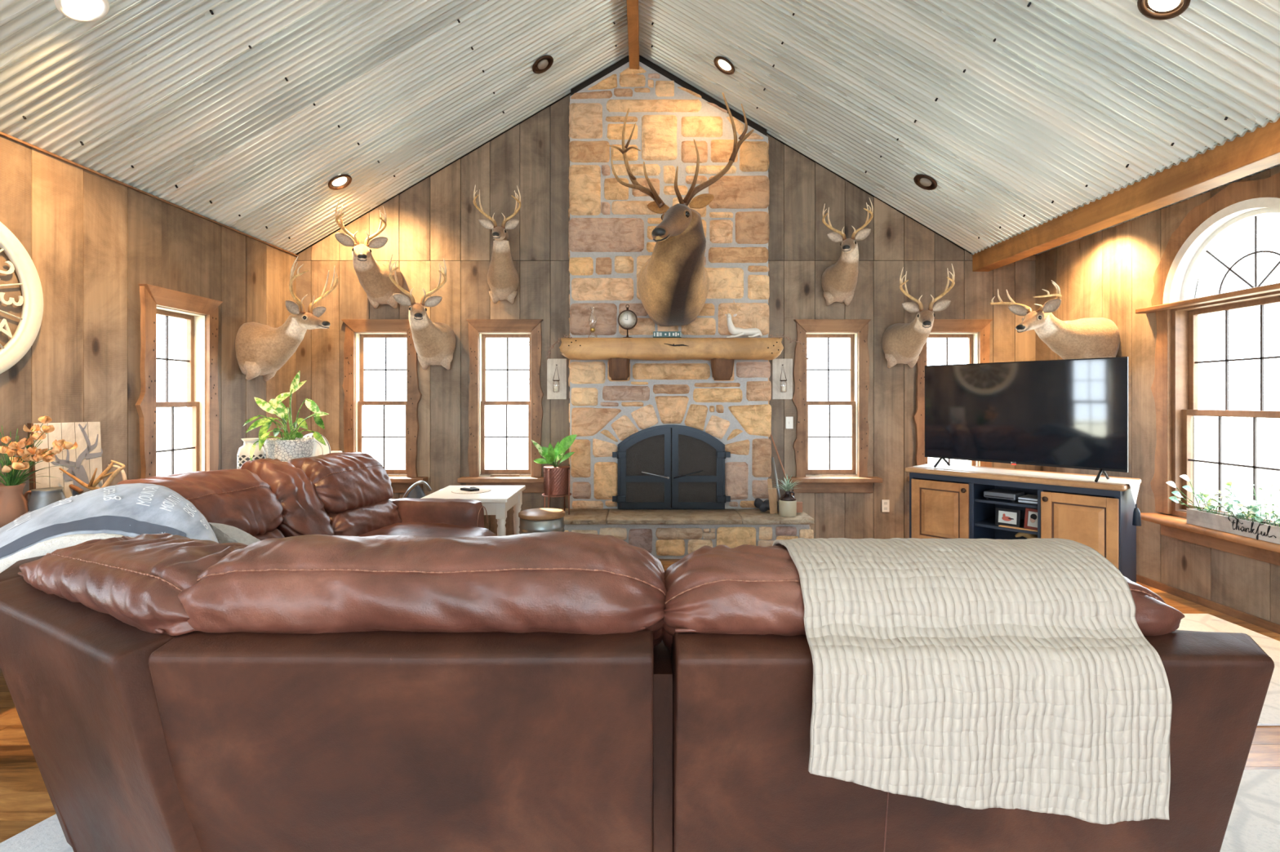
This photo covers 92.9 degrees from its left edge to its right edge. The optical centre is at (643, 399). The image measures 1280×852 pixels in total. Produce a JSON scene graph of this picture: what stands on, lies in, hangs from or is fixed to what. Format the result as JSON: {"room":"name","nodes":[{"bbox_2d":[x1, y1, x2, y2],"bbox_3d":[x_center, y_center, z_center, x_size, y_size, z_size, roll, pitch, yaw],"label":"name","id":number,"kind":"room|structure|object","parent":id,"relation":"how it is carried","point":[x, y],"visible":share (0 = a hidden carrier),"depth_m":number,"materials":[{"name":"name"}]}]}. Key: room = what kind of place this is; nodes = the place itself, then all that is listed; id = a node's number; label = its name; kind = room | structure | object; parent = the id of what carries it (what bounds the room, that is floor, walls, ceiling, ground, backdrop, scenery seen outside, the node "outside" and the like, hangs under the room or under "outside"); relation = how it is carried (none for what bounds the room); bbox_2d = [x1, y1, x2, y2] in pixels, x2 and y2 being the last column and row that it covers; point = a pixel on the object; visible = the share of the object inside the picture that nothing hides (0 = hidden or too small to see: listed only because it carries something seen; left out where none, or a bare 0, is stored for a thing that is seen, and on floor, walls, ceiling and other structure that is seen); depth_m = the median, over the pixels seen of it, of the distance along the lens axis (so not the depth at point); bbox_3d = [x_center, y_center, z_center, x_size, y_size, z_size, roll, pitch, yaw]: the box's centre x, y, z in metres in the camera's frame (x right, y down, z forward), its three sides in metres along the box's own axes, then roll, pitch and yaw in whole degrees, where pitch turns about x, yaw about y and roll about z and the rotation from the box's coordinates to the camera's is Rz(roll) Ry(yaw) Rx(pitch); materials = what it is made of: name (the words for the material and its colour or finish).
{"room":"living room","nodes":[
{"label":"living room","id":0,"kind":"room"},
{"bbox_2d":[0,135,296,501],"bbox_3d":[-3.388,0.025,-0.755,0.164,2.890,13.410,0,0,0],"label":"wall","id":1,"kind":"structure","parent":0,"point":[91,240],"depth_m":3.77,"materials":[{"name":"wood"}]},
{"bbox_2d":[0,222,43,373],"bbox_3d":[-3.280,-0.517,2.870,0.037,0.900,0.900,0,0,0],"label":"wall clock","id":2,"kind":"object","parent":1,"relation":"attached to","point":[31,300],"visible":1,"depth_m":3.20,"materials":[{"name":"white wood"}]},
{"bbox_2d":[0,131,297,257],"bbox_3d":[-3.299,-1.364,-0.755,0.018,0.012,13.090,0,0,0],"label":"trim","id":3,"kind":"structure","parent":1,"relation":"attached to","point":[2,134],"depth_m":3.88,"materials":[{"name":"brown wood"}]},
{"bbox_2d":[135,284,222,479],"bbox_3d":[-3.317,0.065,4.350,0.285,1.640,0.860,0,0,0],"label":"window","id":4,"kind":"structure","parent":1,"relation":"in","point":[200,314],"depth_m":4.55,"materials":[{"name":"brown wood"}]},
{"bbox_2d":[235,256,338,381],"bbox_3d":[-2.944,-0.644,5.027,0.786,0.980,0.424,0,0,9],"label":"deer mount","id":5,"kind":"object","parent":1,"relation":"attached to","point":[261,349],"visible":1,"depth_m":4.96,"materials":[{"name":"fur"}]},
{"bbox_2d":[0,0,1279,254],"bbox_3d":[0.175,-2.358,-0.755,7.151,2.011,13.490,0,0,0],"label":"ceiling","id":6,"kind":"structure","parent":0,"point":[240,115],"depth_m":4.00,"materials":[{"name":"metal"}]},
{"bbox_2d":[53,0,109,22],"bbox_3d":[-2.556,-1.801,2.770,0.175,0.111,0.199,0,0,-4],"label":"recessed light","id":7,"kind":"object","parent":6,"relation":"in","point":[82,11],"visible":1,"depth_m":2.79,"materials":[{"name":"white plastic"}]},
{"bbox_2d":[328,173,351,190],"bbox_3d":[-2.536,-1.813,5.080,0.175,0.111,0.199,0,0,-4],"label":"recessed light","id":8,"kind":"object","parent":6,"relation":"in","point":[339,182],"visible":1,"depth_m":5.07,"materials":[{"name":"brown metal"}]},
{"bbox_2d":[532,55,553,74],"bbox_3d":[-0.846,-2.805,5.100,0.175,0.111,0.199,0,0,-4],"label":"recessed light","id":9,"kind":"object","parent":6,"relation":"in","point":[542,64],"visible":1,"depth_m":5.09,"materials":[{"name":"brown metal"}]},
{"bbox_2d":[713,56,734,75],"bbox_3d":[0.676,-2.802,5.110,0.175,0.111,0.199,0,0,4],"label":"recessed light","id":10,"kind":"object","parent":6,"relation":"in","point":[722,64],"visible":1,"depth_m":5.10,"materials":[{"name":"brown metal"}]},
{"bbox_2d":[913,174,937,190],"bbox_3d":[2.356,-1.815,5.090,0.175,0.111,0.199,0,0,4],"label":"recessed light","id":11,"kind":"object","parent":6,"relation":"in","point":[923,181],"visible":1,"depth_m":5.08,"materials":[{"name":"brown metal"}]},
{"bbox_2d":[1137,0,1191,20],"bbox_3d":[2.366,-1.810,2.770,0.175,0.111,0.199,0,0,4],"label":"recessed light","id":12,"kind":"object","parent":6,"relation":"in","point":[1164,10],"visible":1,"depth_m":2.80,"materials":[{"name":"brown metal"}]},
{"bbox_2d":[0,559,1279,843],"bbox_3d":[0.210,1.430,-0.755,7.440,0.120,13.490,0,0,0],"label":"floor","id":13,"kind":"structure","parent":0,"point":[25,802],"depth_m":2.32,"materials":[{"name":"brown wood"}]},
{"bbox_2d":[0,509,208,851],"bbox_3d":[-1.757,0.900,2.193,1.760,0.879,0.991,0,0,27],"label":"sofa section","id":14,"kind":"object","parent":13,"relation":"on","point":[11,572],"visible":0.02,"depth_m":1.79,"materials":[{"name":"brown leather"}]},
{"bbox_2d":[0,483,218,573],"bbox_3d":[-2.112,0.551,2.145,1.427,0.436,0.646,0,0,0],"label":"throw","id":15,"kind":"object","parent":14,"relation":"on","point":[130,510],"visible":0.73,"depth_m":2.14,"materials":[{"name":"fabric"}]},
{"bbox_2d":[208,522,261,545],"bbox_3d":[-1.500,0.680,2.360,0.492,0.460,0.297,0,0,0],"label":"fuzzy pillow","id":16,"kind":"object","parent":14,"relation":"on","point":[224,533],"visible":0.11,"depth_m":2.25,"materials":[{"name":"fabric"}]},
{"bbox_2d":[115,452,497,540],"bbox_3d":[-1.697,0.839,3.476,1.312,1.002,1.886,0,0,10],"label":"reclining sofa","id":17,"kind":"object","parent":13,"relation":"on","point":[346,494],"visible":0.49,"depth_m":3.63,"materials":[{"name":"brown leather"}]},
{"bbox_2d":[115,468,283,536],"bbox_3d":[-2.171,0.538,2.980,0.420,0.355,0.746,0,0,10],"label":"cushion","id":18,"kind":"object","parent":17,"relation":"on","point":[243,500],"depth_m":3.02,"materials":[{"name":"brown leather"}]},
{"bbox_2d":[253,528,284,540],"bbox_3d":[-2.040,0.769,2.957,0.271,0.269,0.706,0,0,10],"label":"lumbar cushion","id":19,"kind":"object","parent":17,"relation":"on","point":[262,534],"depth_m":3.15,"materials":[{"name":"brown leather"}]},
{"bbox_2d":[240,457,334,537],"bbox_3d":[-2.052,0.589,3.482,0.486,0.502,0.336,0,0,10],"label":"pillow","id":20,"kind":"object","parent":17,"relation":"on","point":[305,499],"depth_m":3.42,"materials":[{"name":"brown leather"}]},
{"bbox_2d":[288,452,393,514],"bbox_3d":[-1.976,0.535,3.966,0.415,0.353,0.696,0,0,10],"label":"cushion","id":21,"kind":"object","parent":17,"relation":"on","point":[345,482],"depth_m":3.84,"materials":[{"name":"brown leather"}]},
{"bbox_2d":[328,499,401,536],"bbox_3d":[-1.846,0.766,3.938,0.272,0.268,0.666,0,0,10],"label":"lumbar cushion","id":22,"kind":"object","parent":17,"relation":"on","point":[348,517],"depth_m":3.82,"materials":[{"name":"brown leather"}]},
{"bbox_2d":[357,522,497,537],"bbox_3d":[-1.441,0.957,3.842,0.934,0.275,0.656,0,0,10],"label":"seat cushion","id":23,"kind":"object","parent":17,"relation":"on","point":[440,530],"depth_m":3.90,"materials":[{"name":"brown leather"}]},
{"bbox_2d":[402,480,431,498],"bbox_3d":[-2.012,1.032,5.353,0.343,0.671,0.335,0,0,0],"label":"bag","id":24,"kind":"object","parent":13,"relation":"on","point":[415,491],"visible":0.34,"depth_m":5.32,"materials":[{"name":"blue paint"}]},
{"bbox_2d":[420,485,525,536],"bbox_3d":[-1.365,1.060,4.950,0.670,0.620,0.720,0,0,0],"label":"end table","id":25,"kind":"object","parent":13,"relation":"on","point":[496,502],"visible":0.31,"depth_m":4.77,"materials":[{"name":"white paint"}]},
{"bbox_2d":[451,488,491,493],"bbox_3d":[-1.409,0.748,4.980,0.320,0.005,0.320,0,0,0],"label":"placemat","id":26,"kind":"object","parent":25,"relation":"on","point":[481,490],"visible":0.84,"depth_m":4.91,"materials":[{"name":"fabric"}]},
{"bbox_2d":[518,507,564,533],"bbox_3d":[-0.825,1.141,4.930,0.374,0.459,0.374,0,0,0],"label":"stool","id":27,"kind":"object","parent":13,"relation":"on","point":[544,519],"visible":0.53,"depth_m":4.79,"materials":[{"name":"metal"}]},
{"bbox_2d":[0,768,1279,851],"bbox_3d":[0.715,1.363,1.415,5.470,0.011,1.730,0,0,0],"label":"area rug","id":28,"kind":"object","parent":13,"relation":"on","point":[1254,822],"visible":0.16,"depth_m":1.93,"materials":[{"name":"carpet"}]},
{"bbox_2d":[0,533,248,851],"bbox_3d":[-1.305,0.853,1.644,0.948,0.973,0.503,0,0,30],"label":"sofa section","id":29,"kind":"object","parent":28,"relation":"on","point":[81,624],"visible":0.5,"depth_m":1.42,"materials":[{"name":"brown leather"}]},
{"bbox_2d":[18,533,248,635],"bbox_3d":[-1.296,0.519,1.647,0.936,0.304,0.400,0,0,30],"label":"cushion","id":30,"kind":"object","parent":29,"relation":"on","point":[123,585],"depth_m":1.45,"materials":[{"name":"brown leather"}]},
{"bbox_2d":[148,531,672,851],"bbox_3d":[-0.506,0.834,1.813,1.159,1.013,1.166,0,0,0],"label":"sofa section","id":31,"kind":"object","parent":28,"relation":"on","point":[513,693],"visible":0.96,"depth_m":1.30,"materials":[{"name":"brown leather"}]},
{"bbox_2d":[177,531,666,648],"bbox_3d":[-0.507,0.499,1.493,1.156,0.343,0.401,0,0,0],"label":"cushion","id":32,"kind":"object","parent":31,"relation":"on","point":[551,587],"depth_m":1.32,"materials":[{"name":"brown leather"}]},
{"bbox_2d":[662,544,1274,851],"bbox_3d":[0.697,0.848,1.802,1.343,0.984,1.167,0,0,0],"label":"sofa section","id":33,"kind":"object","parent":28,"relation":"on","point":[734,633],"visible":0.32,"depth_m":1.30,"materials":[{"name":"brown leather"}]},
{"bbox_2d":[662,544,1184,651],"bbox_3d":[0.621,0.514,1.480,1.191,0.316,0.399,0,0,0],"label":"cushion","id":34,"kind":"object","parent":33,"relation":"on","point":[744,595],"depth_m":1.31,"materials":[{"name":"brown leather"}]},
{"bbox_2d":[772,537,1172,824],"bbox_3d":[0.710,0.583,1.426,0.780,0.474,0.532,0,0,0],"label":"throw blanket","id":35,"kind":"object","parent":33,"relation":"on","point":[972,673],"visible":0.99,"depth_m":1.18,"materials":[{"name":"beige fabric"}]},
{"bbox_2d":[558,55,814,559],"bbox_3d":[0.239,-0.950,5.480,2.431,4.640,0.641,0,0,0],"label":"stone fireplace","id":36,"kind":"object","parent":13,"relation":"on","point":[670,460],"visible":0.78,"depth_m":5.64,"materials":[{"name":"stone"}]},
{"bbox_2d":[542,468,571,515],"bbox_3d":[-0.775,0.813,5.420,0.264,0.409,0.264,0,0,0],"label":"plant stand","id":37,"kind":"object","parent":36,"relation":"on","point":[568,469],"visible":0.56,"depth_m":5.36,"materials":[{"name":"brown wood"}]},
{"bbox_2d":[531,435,577,495],"bbox_3d":[-0.776,0.573,5.380,0.403,0.539,0.322,0,0,0],"label":"potted plant","id":38,"kind":"object","parent":37,"relation":"on","point":[558,474],"visible":0.88,"depth_m":5.31,"materials":[{"name":"plant"}]},
{"bbox_2d":[542,465,570,495],"bbox_3d":[-0.775,0.720,5.420,0.244,0.245,0.242,0,0,0],"label":"pot","id":39,"kind":"object","parent":37,"relation":"on","point":[558,474],"depth_m":5.33,"materials":[{"name":"orange metal"}]},
{"bbox_2d":[559,337,783,380],"bbox_3d":[0.241,-0.362,5.480,1.983,0.375,0.305,0,0,0],"label":"mantel beam","id":40,"kind":"structure","parent":36,"relation":"attached to","point":[722,352],"depth_m":5.36,"materials":[{"name":"brown wood"}]},
{"bbox_2d":[617,304,637,337],"bbox_3d":[-0.146,-0.702,5.470,0.176,0.302,0.092,0,0,0],"label":"clock","id":41,"kind":"object","parent":40,"relation":"on","point":[627,319],"visible":0.97,"depth_m":5.46,"materials":[{"name":"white metal"}]},
{"bbox_2d":[653,331,681,337],"bbox_3d":[0.208,-0.577,5.419,0.250,0.052,0.042,0,0,0],"label":"block sign","id":42,"kind":"object","parent":40,"relation":"on","point":[655,334],"visible":1,"depth_m":5.40,"materials":[{"name":"teal paint"}]},
{"bbox_2d":[718,301,762,337],"bbox_3d":[0.866,-0.719,5.436,0.395,0.338,0.100,0,0,0],"label":"figurine","id":43,"kind":"object","parent":40,"relation":"on","point":[735,331],"visible":1,"depth_m":5.42,"materials":[{"name":"ceramic"}]},
{"bbox_2d":[606,93,754,326],"bbox_3d":[0.139,-1.602,5.114,1.362,1.893,1.102,0,0,-41],"label":"mount","id":44,"kind":"object","parent":36,"relation":"attached to","point":[673,283],"visible":1,"depth_m":4.96,"materials":[{"name":"fur"}]},
{"bbox_2d":[754,497,777,511],"bbox_3d":[1.181,0.949,5.489,0.380,0.123,0.117,0,0,-13],"label":"tool bag","id":45,"kind":"object","parent":36,"relation":"on","point":[764,506],"visible":0.59,"depth_m":5.44,"materials":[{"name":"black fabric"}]},
{"bbox_2d":[767,478,774,514],"bbox_3d":[1.130,0.864,5.438,0.040,0.300,0.106,0,0,-8],"label":"firewood","id":46,"kind":"object","parent":36,"relation":"on","point":[769,481],"visible":1,"depth_m":5.42,"materials":[{"name":"wood"}]},
{"bbox_2d":[772,487,777,513],"bbox_3d":[1.161,0.904,5.451,0.056,0.220,0.086,0,0,0],"label":"firewood","id":47,"kind":"object","parent":36,"relation":"on","point":[774,489],"visible":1,"depth_m":5.43,"materials":[{"name":"wood"}]},
{"bbox_2d":[771,457,780,511],"bbox_3d":[1.225,0.772,5.522,0.073,0.478,0.222,0,0,-6],"label":"tool","id":48,"kind":"object","parent":36,"relation":"on","point":[772,458],"visible":0.55,"depth_m":5.54,"materials":[{"name":"metal"}]},
{"bbox_2d":[768,473,800,517],"bbox_3d":[1.241,0.831,5.333,0.279,0.373,0.294,0,0,38],"label":"potted plant","id":49,"kind":"object","parent":36,"relation":"on","point":[787,502],"visible":1,"depth_m":5.27,"materials":[{"name":"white ceramic"}]},
{"bbox_2d":[770,434,802,512],"bbox_3d":[1.275,0.667,5.494,0.332,0.687,0.069,0,0,42],"label":"tool","id":50,"kind":"object","parent":36,"relation":"on","point":[799,504],"visible":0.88,"depth_m":5.50,"materials":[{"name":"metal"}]},
{"bbox_2d":[905,462,1141,582],"bbox_3d":[2.574,0.940,4.236,0.533,0.860,1.317,0,0,-42],"label":"media cabinet","id":51,"kind":"object","parent":13,"relation":"on","point":[944,504],"visible":0.48,"depth_m":4.01,"materials":[{"name":"brown wood"}]},
{"bbox_2d":[983,488,1024,502],"bbox_3d":[2.516,0.669,4.249,0.202,0.055,0.200,0,0,-42],"label":"media box","id":52,"kind":"object","parent":51,"relation":"on","point":[1012,495],"visible":0.83,"depth_m":4.19,"materials":[{"name":"silver metal"}]},
{"bbox_2d":[974,515,1037,534],"bbox_3d":[2.596,0.876,4.244,0.400,0.018,0.403,0,0,-42],"label":"shelf","id":53,"kind":"object","parent":51,"relation":"attached to","point":[988,522],"depth_m":4.23,"materials":[{"name":"blue paint"}]},
{"bbox_2d":[974,496,1037,508],"bbox_3d":[2.596,0.706,4.244,0.400,0.018,0.403,0,0,-42],"label":"shelf","id":54,"kind":"object","parent":51,"relation":"attached to","point":[978,500],"depth_m":4.16,"materials":[{"name":"blue paint"}]},
{"bbox_2d":[995,507,1020,527],"bbox_3d":[2.493,0.809,4.168,0.032,0.116,0.150,0,0,-42],"label":"photo frame","id":55,"kind":"object","parent":51,"relation":"on","point":[1004,517],"visible":1,"depth_m":4.16,"materials":[{"name":"wood"}]},
{"bbox_2d":[998,510,1017,524],"bbox_3d":[2.494,0.809,4.169,0.017,0.080,0.114,0,0,-42],"label":"photo","id":56,"kind":"object","parent":55,"relation":"attached to","point":[1005,517],"depth_m":4.17},
{"bbox_2d":[912,463,1141,526],"bbox_3d":[2.584,0.637,4.197,0.290,0.265,1.328,0,0,-42],"label":"table runner","id":57,"kind":"object","parent":51,"relation":"on","point":[1135,484],"visible":1,"depth_m":4.00,"materials":[{"name":"white fabric"}]},
{"bbox_2d":[924,356,1128,482],"bbox_3d":[2.545,0.124,4.178,0.228,0.764,1.257,0,0,-38],"label":"television","id":58,"kind":"object","parent":57,"relation":"on","point":[1067,413],"visible":1,"depth_m":4.09,"materials":[{"name":"black glass"}]},
{"bbox_2d":[1017,494,1037,505],"bbox_3d":[2.619,0.675,4.090,0.200,0.042,0.125,0,0,-42],"label":"media box","id":59,"kind":"object","parent":51,"relation":"on","point":[1032,500],"visible":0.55,"depth_m":4.04,"materials":[{"name":"plastic"}]},
{"bbox_2d":[1023,507,1037,529],"bbox_3d":[2.598,0.799,4.053,0.034,0.136,0.110,0,0,-28],"label":"photo frame","id":60,"kind":"object","parent":51,"relation":"on","point":[1031,515],"visible":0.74,"depth_m":4.07,"materials":[{"name":"red wood"}]},
{"bbox_2d":[1026,511,1037,527],"bbox_3d":[2.598,0.799,4.054,0.020,0.100,0.074,0,0,-28],"label":"photo","id":61,"kind":"object","parent":60,"relation":"attached to","point":[1032,516],"depth_m":4.06},
{"bbox_2d":[1176,613,1279,725],"bbox_3d":[3.050,1.363,3.205,1.060,0.011,1.310,0,0,0],"label":"area rug","id":62,"kind":"object","parent":13,"relation":"on","point":[1270,712],"visible":0.2,"depth_m":3.40,"materials":[{"name":"carpet"}]},
{"bbox_3d":[-3.005,0.994,2.960,0.530,0.752,1.320,0,0,0],"label":"console table","id":63,"kind":"object","parent":13,"relation":"on","visible":0},
{"bbox_2d":[0,416,77,527],"bbox_3d":[-2.976,0.349,2.938,0.579,0.538,0.242,0,0,29],"label":"flower vase","id":64,"kind":"object","parent":63,"relation":"on","point":[13,503],"visible":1,"depth_m":2.93,"materials":[{"name":"ceramic"}]},
{"bbox_2d":[24,487,65,513],"bbox_3d":[-3.028,0.535,3.086,0.168,0.165,0.148,0,0,36],"label":"jug","id":65,"kind":"object","parent":63,"relation":"on","point":[39,498],"visible":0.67,"depth_m":3.03,"materials":[{"name":"metal"}]},
{"bbox_2d":[26,422,102,498],"bbox_3d":[-3.123,0.378,3.296,0.130,0.505,0.286,0,0,34],"label":"picture","id":66,"kind":"object","parent":63,"relation":"on","point":[82,462],"visible":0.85,"depth_m":3.29,"materials":[{"name":"beige wood"}]},
{"bbox_3d":[-2.900,0.571,3.260,0.260,0.095,0.260,0,0,0],"label":"bowl","id":67,"kind":"object","parent":63,"relation":"on","visible":0},
{"bbox_2d":[58,467,99,490],"bbox_3d":[-2.954,0.431,3.210,0.277,0.141,0.046,0,0,0],"label":"antler mount","id":68,"kind":"object","parent":67,"relation":"in","point":[89,486],"visible":0.75,"depth_m":3.21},
{"bbox_2d":[92,462,114,487],"bbox_3d":[-2.930,0.410,3.304,0.158,0.144,0.034,0,0,8],"label":"antler mount","id":69,"kind":"object","parent":67,"relation":"in","point":[104,474],"visible":0.82,"depth_m":3.30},
{"bbox_2d":[100,460,125,488],"bbox_3d":[-2.834,0.406,3.250,0.126,0.162,0.026,0,0,0],"label":"antler mount","id":70,"kind":"object","parent":67,"relation":"in","point":[109,480],"visible":0.94,"depth_m":3.24,"materials":[{"name":"beige"}]},
{"bbox_3d":[-2.544,0.970,4.208,0.340,0.800,1.120,0,0,10],"label":"table","id":71,"kind":"object","parent":13,"relation":"on","visible":0},
{"bbox_2d":[236,438,266,469],"bbox_3d":[-2.656,0.417,4.120,0.164,0.305,0.164,0,0,0],"label":"vase","id":72,"kind":"object","parent":71,"relation":"on","point":[243,453],"visible":0.52,"depth_m":4.07,"materials":[{"name":"ceramic"}]},
{"bbox_2d":[242,371,328,462],"bbox_3d":[-2.352,0.192,3.994,0.471,0.757,0.523,0,0,-32],"label":"potted plant","id":73,"kind":"object","parent":71,"relation":"on","point":[285,449],"visible":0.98,"depth_m":3.99,"materials":[{"name":"green plant"}]},
{"bbox_2d":[302,432,330,457],"bbox_3d":[-2.412,0.407,4.435,0.310,0.331,0.157,0,0,0],"label":"round sign","id":74,"kind":"object","parent":71,"relation":"on","point":[319,449],"visible":0.22,"depth_m":4.40,"materials":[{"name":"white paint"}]},
{"bbox_2d":[295,93,1036,539],"bbox_3d":[0.210,-0.920,5.868,7.360,4.780,0.164,0,0,0],"label":"wall","id":75,"kind":"structure","parent":0,"point":[434,220],"depth_m":5.79,"materials":[{"name":"wood"}]},
{"bbox_2d":[334,201,402,308],"bbox_3d":[-2.393,-1.243,5.374,0.429,0.779,0.866,0,0,0],"label":"deer mount","id":76,"kind":"object","parent":75,"relation":"attached to","point":[372,275],"visible":0.97,"depth_m":5.37,"materials":[{"name":"fur"}]},
{"bbox_2d":[341,319,427,493],"bbox_3d":[-2.482,0.065,5.798,0.860,1.640,0.285,0,0,0],"label":"window","id":77,"kind":"structure","parent":75,"relation":"in","point":[356,330],"depth_m":5.75,"materials":[{"name":"brown wood"}]},
{"bbox_2d":[388,254,455,369],"bbox_3d":[-1.901,-0.731,5.367,0.466,0.907,0.884,0,0,0],"label":"deer mount","id":78,"kind":"object","parent":75,"relation":"attached to","point":[434,343],"visible":1,"depth_m":5.39,"materials":[{"name":"fur"}]},
{"bbox_2d":[473,184,520,303],"bbox_3d":[-1.275,-1.363,5.464,0.404,0.928,0.693,0,0,-4],"label":"deer mount","id":79,"kind":"object","parent":75,"relation":"attached to","point":[503,279],"visible":1,"depth_m":5.42,"materials":[{"name":"fur"}]},
{"bbox_2d":[457,319,543,493],"bbox_3d":[-1.306,0.065,5.798,0.860,1.640,0.285,0,0,0],"label":"window","id":80,"kind":"structure","parent":75,"relation":"in","point":[479,330],"depth_m":5.75,"materials":[{"name":"brown wood"}]},
{"bbox_2d":[546,359,566,399],"bbox_3d":[-0.824,-0.193,5.739,0.184,0.385,0.095,0,0,0],"label":"sconce","id":81,"kind":"object","parent":75,"relation":"attached to","point":[556,368],"visible":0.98,"depth_m":5.76,"materials":[{"name":"white wood"}]},
{"bbox_2d":[626,0,639,69],"bbox_3d":[-0.088,-3.160,-0.755,0.090,0.200,13.090,0,0,0],"label":"ceiling beam","id":82,"kind":"structure","parent":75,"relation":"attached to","point":[632,5],"depth_m":5.09,"materials":[{"name":"brown wood"}]},
{"bbox_2d":[772,359,792,399],"bbox_3d":[1.314,-0.193,5.739,0.192,0.385,0.095,0,0,0],"label":"sconce","id":83,"kind":"object","parent":75,"relation":"attached to","point":[782,369],"visible":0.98,"depth_m":5.76,"materials":[{"name":"white wood"}]},
{"bbox_2d":[787,319,882,493],"bbox_3d":[1.794,0.065,5.798,0.860,1.640,0.285,0,0,0],"label":"window","id":84,"kind":"structure","parent":75,"relation":"in","point":[857,330],"depth_m":5.75,"materials":[{"name":"brown wood"}]},
{"bbox_2d":[821,198,873,306],"bbox_3d":[1.771,-1.284,5.435,0.406,0.811,0.768,0,0,7],"label":"deer mount","id":85,"kind":"object","parent":75,"relation":"attached to","point":[838,280],"visible":1,"depth_m":5.44,"materials":[{"name":"fur"}]},
{"bbox_2d":[881,264,955,368],"bbox_3d":[2.399,-0.696,5.363,0.424,0.807,0.908,0,0,10],"label":"deer mount","id":86,"kind":"object","parent":75,"relation":"attached to","point":[902,343],"visible":1,"depth_m":5.40,"materials":[{"name":"fur"}]},
{"bbox_2d":[907,319,993,481],"bbox_3d":[2.940,0.065,5.798,0.860,1.640,0.285,0,0,0],"label":"window","id":87,"kind":"structure","parent":75,"relation":"in","point":[977,331],"depth_m":5.75,"materials":[{"name":"brown wood"}]},
{"bbox_2d":[972,117,1279,271],"bbox_3d":[3.205,-1.308,-0.755,0.160,0.185,13.090,0,0,0],"label":"ceiling beam","id":88,"kind":"structure","parent":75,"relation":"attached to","point":[1259,150],"depth_m":3.76,"materials":[{"name":"brown wood"}]},
{"bbox_2d":[1035,165,1279,624],"bbox_3d":[3.808,0.025,-0.755,0.164,2.890,13.410,0,0,0],"label":"wall","id":89,"kind":"structure","parent":0,"point":[1108,273],"depth_m":4.53,"materials":[{"name":"wood"}]},
{"bbox_2d":[990,280,1119,359],"bbox_3d":[3.264,-0.542,4.841,1.037,0.697,0.470,0,0,-20],"label":"deer mount","id":90,"kind":"object","parent":89,"relation":"attached to","point":[1092,337],"visible":0.94,"depth_m":4.77,"materials":[{"name":"fur"}]},
{"bbox_2d":[1134,173,1279,524],"bbox_3d":[3.748,-0.276,3.770,0.205,2.172,1.500,0,0,0],"label":"window","id":91,"kind":"structure","parent":89,"relation":"in","point":[1175,386],"depth_m":4.21,"materials":[{"name":"brown wood"}]},
{"bbox_2d":[1136,573,1279,634],"bbox_3d":[3.717,1.345,-0.760,0.018,0.050,13.080,0,0,0],"label":"baseboard","id":92,"kind":"structure","parent":89,"relation":"attached to","point":[1268,625],"depth_m":3.97,"materials":[{"name":"brown wood"}]},
{"bbox_2d":[1140,512,1279,552],"bbox_3d":[3.659,0.843,3.300,0.182,0.045,2.200,0,0,0],"label":"trim","id":93,"kind":"structure","parent":89,"relation":"attached to","point":[1171,521],"depth_m":3.89,"materials":[{"name":"brown wood"}]},
{"bbox_2d":[1165,474,1279,544],"bbox_3d":[3.594,0.658,3.518,0.273,0.322,1.156,0,0,0],"label":"planter","id":94,"kind":"object","parent":93,"relation":"on","point":[1239,523],"visible":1,"depth_m":3.71,"materials":[{"name":"white wood"}]},
{"bbox_2d":[1160,524,1279,565],"bbox_3d":[3.713,0.917,3.280,0.026,0.105,2.160,0,0,0],"label":"trim","id":95,"kind":"structure","parent":89,"relation":"attached to","point":[1257,553],"depth_m":3.88,"materials":[{"name":"brown wood"}]},
{"label":"outside","id":96,"kind":"structure","parent":0,"visible":0},
{"bbox_2d":[156,413,1279,520],"bbox_3d":[0.000,2.070,48.195,120.000,0.200,83.610,0,0,0],"label":"ground","id":97,"kind":"structure","parent":96,"point":[1237,433],"depth_m":24.84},
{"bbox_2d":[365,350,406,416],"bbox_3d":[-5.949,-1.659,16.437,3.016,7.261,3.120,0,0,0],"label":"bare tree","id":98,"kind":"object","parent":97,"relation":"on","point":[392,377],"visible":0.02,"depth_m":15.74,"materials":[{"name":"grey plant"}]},
{"bbox_2d":[398,337,406,462],"bbox_3d":[-7.515,-1.994,18.705,2.966,7.931,2.981,0,0,-7],"label":"bare tree","id":99,"kind":"object","parent":97,"relation":"on","point":[405,339],"visible":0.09,"depth_m":18.93,"materials":[{"name":"grey plant"}]},
{"bbox_2d":[484,337,514,469],"bbox_3d":[-2.966,-2.791,12.614,3.357,9.524,2.566,0,0,-18],"label":"bare tree","id":100,"kind":"object","parent":97,"relation":"on","point":[504,343],"visible":0.08,"depth_m":12.95,"materials":[{"name":"grey plant"}]},
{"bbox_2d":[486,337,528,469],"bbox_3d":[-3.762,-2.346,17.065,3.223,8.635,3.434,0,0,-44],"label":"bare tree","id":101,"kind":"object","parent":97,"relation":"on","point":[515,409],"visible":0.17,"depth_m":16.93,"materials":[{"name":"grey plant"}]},
{"bbox_2d":[486,337,528,445],"bbox_3d":[-5.718,-2.272,25.988,3.035,8.486,3.845,0,0,21],"label":"bare tree","id":102,"kind":"object","parent":97,"relation":"on","point":[509,339],"visible":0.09,"depth_m":25.94,"materials":[{"name":"grey plant"}]},
{"bbox_2d":[495,337,528,453],"bbox_3d":[-3.921,-1.875,21.799,3.230,7.694,3.447,0,0,0],"label":"bare tree","id":103,"kind":"object","parent":97,"relation":"on","point":[524,432],"visible":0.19,"depth_m":21.93,"materials":[{"name":"grey plant"}]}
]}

